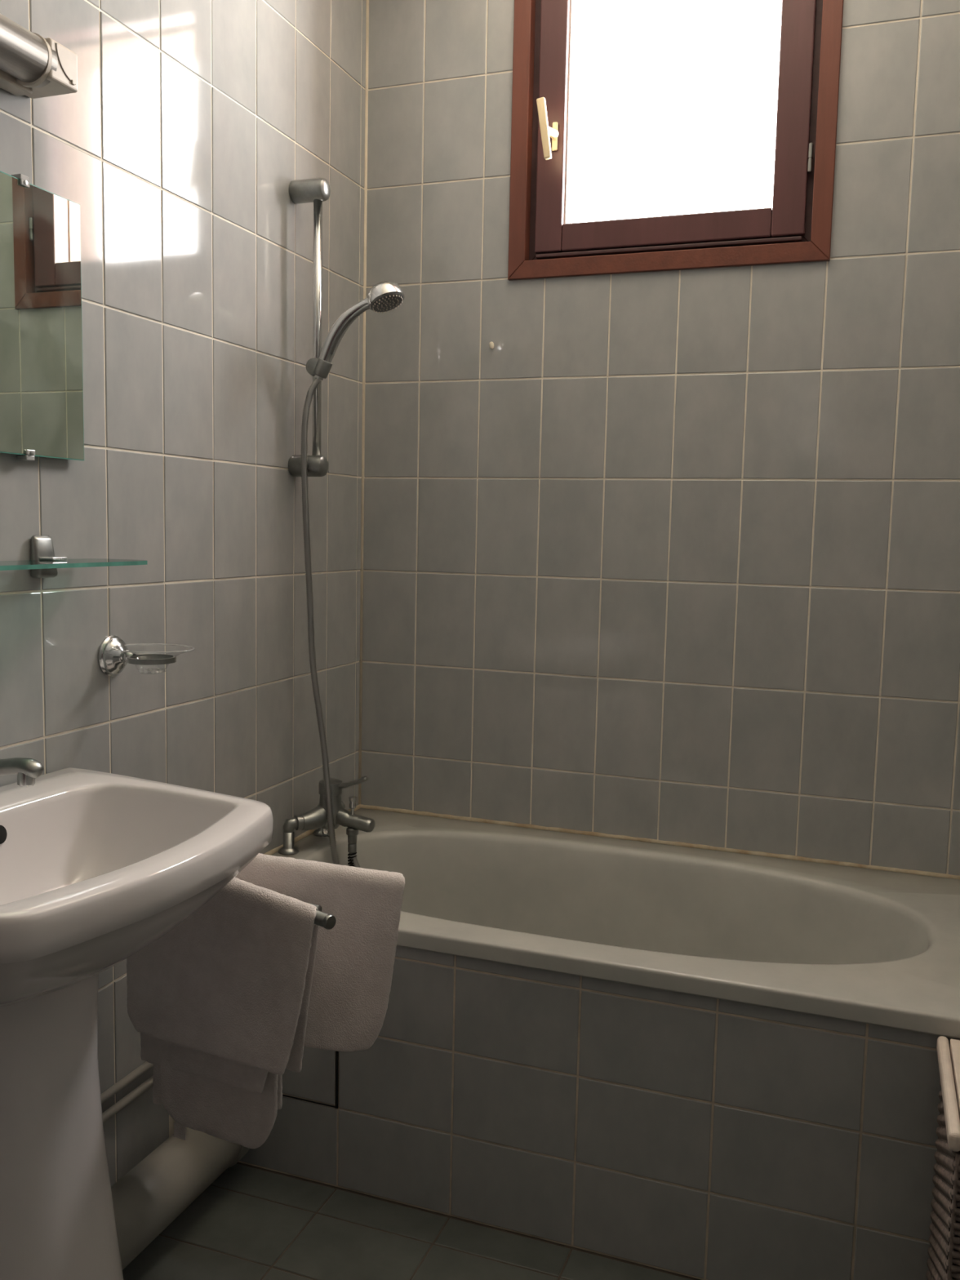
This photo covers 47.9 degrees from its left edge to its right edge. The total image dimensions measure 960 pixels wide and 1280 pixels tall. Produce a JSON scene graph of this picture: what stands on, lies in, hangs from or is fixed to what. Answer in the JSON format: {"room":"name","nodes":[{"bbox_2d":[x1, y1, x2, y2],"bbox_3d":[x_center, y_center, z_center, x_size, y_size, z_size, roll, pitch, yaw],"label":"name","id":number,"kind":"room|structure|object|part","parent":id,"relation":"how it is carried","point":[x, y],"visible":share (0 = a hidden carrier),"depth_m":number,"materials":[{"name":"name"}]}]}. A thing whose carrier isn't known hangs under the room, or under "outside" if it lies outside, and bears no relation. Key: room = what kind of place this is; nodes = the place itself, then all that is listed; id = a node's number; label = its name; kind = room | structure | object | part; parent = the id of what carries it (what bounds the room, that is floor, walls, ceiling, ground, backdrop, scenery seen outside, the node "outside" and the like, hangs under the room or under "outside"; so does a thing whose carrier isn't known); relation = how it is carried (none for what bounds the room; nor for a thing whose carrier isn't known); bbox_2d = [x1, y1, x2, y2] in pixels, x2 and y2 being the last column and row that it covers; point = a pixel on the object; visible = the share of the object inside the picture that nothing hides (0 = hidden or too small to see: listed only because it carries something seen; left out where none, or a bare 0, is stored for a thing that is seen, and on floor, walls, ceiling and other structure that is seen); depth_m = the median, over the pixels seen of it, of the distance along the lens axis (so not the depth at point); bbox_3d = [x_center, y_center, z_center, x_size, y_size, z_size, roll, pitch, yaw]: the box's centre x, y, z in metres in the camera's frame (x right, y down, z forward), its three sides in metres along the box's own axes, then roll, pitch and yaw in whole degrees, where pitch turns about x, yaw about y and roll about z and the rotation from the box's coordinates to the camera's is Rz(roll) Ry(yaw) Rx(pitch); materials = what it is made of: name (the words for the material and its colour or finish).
{"room":"bathroom","nodes":[
{"label":"bathroom","id":0,"kind":"room"},
{"bbox_2d":[0,0,366,1186],"bbox_3d":[-0.862,-0.239,1.190,0.121,2.600,3.052,3,6,20],"label":"wall","id":1,"kind":"structure","parent":0,"point":[187,128],"depth_m":1.94,"materials":[{"name":"beige tile"}]},
{"bbox_2d":[0,13,77,98],"bbox_3d":[-0.691,-0.769,1.273,0.086,0.069,0.539,3,6,20],"label":"wall lamp","id":2,"kind":"object","parent":1,"relation":"attached to","point":[33,65],"visible":1,"depth_m":1.45,"materials":[{"name":"silver plastic"}]},
{"bbox_3d":[-0.680,-0.769,1.269,0.062,0.062,0.449,3,6,20],"label":"lamp shade","id":3,"kind":"part","parent":2,"relation":"part of","materials":[{"name":"metal"}]},
{"bbox_2d":[0,170,84,460],"bbox_3d":[-0.729,-0.434,1.318,0.021,0.395,0.698,3,6,20],"label":"wall mirror","id":4,"kind":"object","parent":1,"relation":"attached to","point":[42,377],"visible":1,"depth_m":1.56,"materials":[{"name":"green glass"}]},
{"bbox_2d":[0,535,147,577],"bbox_3d":[-0.684,-0.098,1.341,0.128,0.062,0.742,3,6,20],"label":"glass shelf","id":5,"kind":"object","parent":1,"relation":"attached to","point":[43,563],"visible":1,"depth_m":1.58,"materials":[{"name":"clear glass"}]},
{"bbox_3d":[-0.678,-0.090,1.340,0.116,0.006,0.742,3,6,20],"label":"glass plate","id":6,"kind":"part","parent":5,"relation":"part of","materials":[{"name":"clear glass"}]},
{"bbox_2d":[100,1061,153,1103],"bbox_3d":[-0.860,0.820,1.154,0.026,0.026,1.897,3,6,20],"label":"supply pipe","id":7,"kind":"object","parent":1,"relation":"attached to","point":[130,1077],"visible":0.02,"depth_m":1.84,"materials":[{"name":"grey metal"}]},
{"bbox_2d":[102,1075,153,1123],"bbox_3d":[-0.860,0.855,1.158,0.026,0.026,1.897,3,6,20],"label":"supply pipe","id":8,"kind":"object","parent":1,"relation":"attached to","point":[123,1102],"visible":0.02,"depth_m":1.85,"materials":[{"name":"grey metal"}]},
{"bbox_2d":[97,635,176,675],"bbox_3d":[-0.549,0.029,1.749,0.118,0.067,0.076,3,6,20],"label":"soap holder","id":9,"kind":"object","parent":1,"relation":"attached to","point":[111,662],"visible":0.94,"depth_m":1.75,"materials":[{"name":"silver metal"}]},
{"bbox_3d":[-0.573,0.026,1.758,0.024,0.021,0.021,3,6,20],"label":"arm","id":10,"kind":"part","parent":9,"relation":"part of","materials":[{"name":"silver metal"}]},
{"bbox_2d":[111,643,195,674],"bbox_3d":[-0.526,0.033,1.741,0.135,0.042,0.116,3,6,20],"label":"soap dish","id":11,"kind":"object","parent":9,"relation":"in","point":[144,671],"visible":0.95,"depth_m":1.73,"materials":[{"name":"clear glass"}]},
{"bbox_3d":[-0.526,0.030,1.741,0.133,0.034,0.112,3,6,20],"label":"dish","id":12,"kind":"part","parent":11,"relation":"part of","materials":[{"name":"clear glass"}]},
{"bbox_2d":[288,177,333,476],"bbox_3d":[-0.345,-0.642,2.236,0.096,0.603,0.050,3,6,20],"label":"shower rail","id":13,"kind":"object","parent":1,"relation":"attached to","point":[315,190],"visible":0.97,"depth_m":2.22,"materials":[{"name":"silver metal"}]},
{"bbox_2d":[313,357,333,378],"bbox_3d":[-0.324,-0.560,2.226,0.040,0.042,0.032,3,6,20],"label":"bracket","id":14,"kind":"object","parent":13,"relation":"on","point":[322,368],"depth_m":2.22,"materials":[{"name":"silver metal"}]},
{"bbox_2d":[314,280,404,380],"bbox_3d":[-0.247,-0.627,2.199,0.195,0.191,0.076,3,6,20],"label":"shower","id":15,"kind":"object","parent":13,"relation":"attached to","point":[384,296],"visible":0.98,"depth_m":2.18,"materials":[{"name":"silver metal"}]},
{"bbox_2d":[300,377,360,867],"bbox_3d":[-0.292,0.044,2.271,0.179,1.173,0.046,2,6,6],"label":"shower hose","id":16,"kind":"object","parent":15,"relation":"hanging from","point":[352,848],"visible":0.75,"depth_m":2.28,"materials":[{"name":"metal"}]},
{"bbox_3d":[-0.280,-0.618,2.205,0.122,0.153,0.032,3,6,20],"label":"handle","id":17,"kind":"part","parent":15,"relation":"part of","materials":[{"name":"silver metal"}]},
{"bbox_2d":[302,901,336,929],"bbox_3d":[-0.395,0.364,1.624,0.530,0.150,0.194,3,6,20],"label":"towel rail","id":18,"kind":"object","parent":1,"relation":"attached to","point":[322,919],"visible":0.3,"depth_m":1.46,"materials":[{"name":"silver metal"}]},
{"bbox_2d":[152,1039,282,1148],"bbox_3d":[-0.419,0.591,1.702,0.291,0.444,0.034,5,7,30],"label":"hand towel","id":19,"kind":"object","parent":18,"relation":"hanging from","point":[240,1116],"visible":0.2,"depth_m":1.70,"materials":[{"name":"white fabric"}]},
{"bbox_2d":[126,877,319,1093],"bbox_3d":[-0.392,0.533,1.636,0.451,0.374,0.046,6,8,39],"label":"folded towel","id":20,"kind":"object","parent":18,"relation":"hanging from","point":[228,988],"visible":0.78,"depth_m":1.59,"materials":[{"name":"white fabric"}]},
{"bbox_3d":[-0.413,0.383,1.680,0.405,0.016,0.016,5,7,29],"label":"arm","id":21,"kind":"part","parent":18,"relation":"part of","materials":[{"name":"silver metal"}]},
{"bbox_2d":[235,853,404,1051],"bbox_3d":[-0.301,0.483,1.683,0.409,0.296,0.039,3,6,20],"label":"bath towel","id":22,"kind":"object","parent":18,"relation":"hanging from","point":[353,970],"visible":0.33,"depth_m":1.63,"materials":[{"name":"white fabric"}]},
{"bbox_3d":[-0.398,0.361,1.620,0.495,0.018,0.018,6,8,39],"label":"arm","id":23,"kind":"part","parent":18,"relation":"part of","materials":[{"name":"silver metal"}]},
{"bbox_2d":[122,1161,700,1279],"bbox_3d":[-0.033,1.130,1.144,1.860,0.080,3.290,3,6,20],"label":"floor","id":24,"kind":"structure","parent":0,"point":[252,1222],"depth_m":1.81,"materials":[{"name":"tile"}]},
{"bbox_2d":[0,767,273,1279],"bbox_3d":[-0.544,0.644,1.365,0.450,0.821,0.614,3,6,20],"label":"washbasin","id":25,"kind":"object","parent":24,"relation":"on","point":[96,868],"visible":1,"depth_m":1.32,"materials":[{"name":"white ceramic"}]},
{"bbox_2d":[0,757,44,786],"bbox_3d":[-0.628,0.164,1.350,0.198,0.134,0.052,3,6,20],"label":"tap","id":26,"kind":"object","parent":25,"relation":"on","point":[27,769],"visible":1,"depth_m":1.31,"materials":[{"name":"silver metal"}]},
{"bbox_3d":[-0.620,0.167,1.348,0.181,0.053,0.034,3,6,20],"label":"spout","id":27,"kind":"part","parent":26,"relation":"part of","materials":[{"name":"silver metal"}]},
{"bbox_3d":[-0.537,0.323,1.332,0.450,0.176,0.614,3,6,20],"label":"bowl","id":28,"kind":"part","parent":25,"relation":"part of","materials":[{"name":"white ceramic"}]},
{"bbox_2d":[111,1127,249,1270],"bbox_3d":[-0.539,0.935,1.804,0.118,0.151,0.483,3,6,20],"label":"pipe","id":29,"kind":"object","parent":24,"relation":"on","point":[149,1197],"visible":0.38,"depth_m":1.77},
{"bbox_2d":[271,808,959,1039],"bbox_3d":[0.335,0.688,2.088,1.615,0.401,0.706,3,6,20],"label":"bathtub","id":30,"kind":"object","parent":24,"relation":"on","point":[882,948],"visible":0.41,"depth_m":2.23,"materials":[{"name":"ceramic"}]},
{"bbox_2d":[278,776,375,854],"bbox_3d":[-0.312,0.366,2.329,0.184,0.162,0.194,3,6,20],"label":"mixer","id":31,"kind":"object","parent":30,"relation":"on","point":[316,818],"visible":0.93,"depth_m":2.30,"materials":[{"name":"silver metal"}]},
{"bbox_3d":[-0.350,0.378,2.317,0.071,0.055,0.047,-2,7,-32],"label":"inlet arm","id":32,"kind":"part","parent":31,"relation":"part of","materials":[{"name":"silver metal"}]},
{"bbox_3d":[-0.273,0.357,2.313,0.017,0.044,0.017,3,6,20],"label":"diverter knob","id":33,"kind":"part","parent":31,"relation":"part of","materials":[{"name":"silver metal"}]},
{"bbox_3d":[-0.274,0.305,2.309,0.075,0.034,0.024,3,6,20],"label":"lever","id":34,"kind":"part","parent":31,"relation":"part of","materials":[{"name":"silver metal"}]},
{"bbox_3d":[-0.276,0.385,2.317,0.106,0.046,0.036,3,6,20],"label":"spout","id":35,"kind":"part","parent":31,"relation":"part of","materials":[{"name":"silver metal"}]},
{"bbox_2d":[926,1035,959,1279],"bbox_3d":[0.766,0.835,1.415,0.324,0.481,0.281,3,6,20],"label":"laundry basket","id":36,"kind":"object","parent":24,"relation":"on","point":[944,1251],"visible":1,"depth_m":1.41,"materials":[{"name":"brown wicker"}]},
{"bbox_3d":[0.770,0.607,1.393,0.288,0.020,0.267,3,6,20],"label":"lid","id":37,"kind":"part","parent":36,"relation":"part of","materials":[{"name":"white wicker"}]},
{"bbox_2d":[238,945,959,1279],"bbox_3d":[0.224,0.784,1.798,1.620,0.484,0.051,3,6,20],"label":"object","id":38,"kind":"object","parent":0,"point":[699,1137],"depth_m":1.76,"materials":[{"name":"tile"}]},
{"bbox_2d":[282,1046,338,1108],"bbox_3d":[-0.399,0.690,1.993,0.308,0.301,0.004,3,6,20],"label":"access panel","id":39,"kind":"object","parent":38,"relation":"attached to","point":[317,1080],"visible":0.15,"depth_m":1.96,"materials":[{"name":"tile"}]},
{"bbox_2d":[360,0,959,875],"bbox_3d":[0.519,-0.339,2.431,1.860,2.600,0.241,3,6,20],"label":"wall","id":40,"kind":"structure","parent":0,"point":[673,555],"depth_m":2.36,"materials":[{"name":"beige tile"}]},
{"bbox_2d":[358,0,368,804],"bbox_3d":[-0.277,-0.626,2.567,0.008,2.090,0.008,3,6,20],"label":"trim","id":41,"kind":"structure","parent":40,"relation":"attached to","point":[367,1],"depth_m":2.57,"materials":[{"name":"plastic"}]},
{"bbox_2d":[488,342,493,348],"bbox_3d":[0.026,-0.669,2.451,0.012,0.016,0.004,3,6,20],"label":"light","id":42,"kind":"object","parent":40,"relation":"attached to","point":[491,344],"visible":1,"depth_m":2.45,"materials":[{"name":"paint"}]},
{"bbox_2d":[264,804,959,879],"bbox_3d":[0.340,0.488,2.077,1.625,0.016,0.703,3,6,20],"label":"trim","id":43,"kind":"structure","parent":40,"relation":"attached to","point":[308,833],"depth_m":2.40,"materials":[{"name":"plastic"}]},
{"bbox_2d":[507,0,844,280],"bbox_3d":[0.428,-1.196,2.355,0.687,0.803,0.288,3,6,20],"label":"window","id":44,"kind":"structure","parent":40,"relation":"in","point":[544,242],"depth_m":2.31,"materials":[{"name":"brown wood"}]},
{"bbox_3d":[0.095,-1.206,2.386,0.039,0.803,0.040,3,6,20],"label":"architrave","id":45,"kind":"part","parent":44,"relation":"part of","materials":[{"name":"brown wood"}]},
{"bbox_3d":[0.140,-1.208,2.417,0.032,0.733,0.063,3,6,20],"label":"frame","id":46,"kind":"part","parent":44,"relation":"part of","materials":[{"name":"brown wood"}]},
{"bbox_3d":[0.164,-1.101,2.363,0.012,0.060,0.008,3,6,20],"label":"handle plate","id":47,"kind":"part","parent":44,"relation":"part of","materials":[{"name":"beige plastic"}]},
{"bbox_3d":[0.400,-0.879,2.331,0.448,0.058,0.053,3,6,20],"label":"sash rail","id":48,"kind":"part","parent":44,"relation":"part of","materials":[{"name":"brown wood"}]},
{"bbox_3d":[0.392,-0.809,2.316,0.687,0.039,0.040,3,6,20],"label":"architrave","id":49,"kind":"part","parent":44,"relation":"part of","materials":[{"name":"brown wood"}]},
{"bbox_3d":[0.407,-0.844,2.353,0.617,0.032,0.063,3,6,20],"label":"frame","id":50,"kind":"part","parent":44,"relation":"part of","materials":[{"name":"brown wood"}]},
{"bbox_3d":[0.689,-1.176,2.218,0.032,0.733,0.063,3,6,20],"label":"frame","id":51,"kind":"part","parent":44,"relation":"part of","materials":[{"name":"brown wood"}]},
{"bbox_3d":[0.704,-1.171,2.166,0.039,0.803,0.040,3,6,20],"label":"architrave","id":52,"kind":"part","parent":44,"relation":"part of","materials":[{"name":"brown wood"}]}
]}

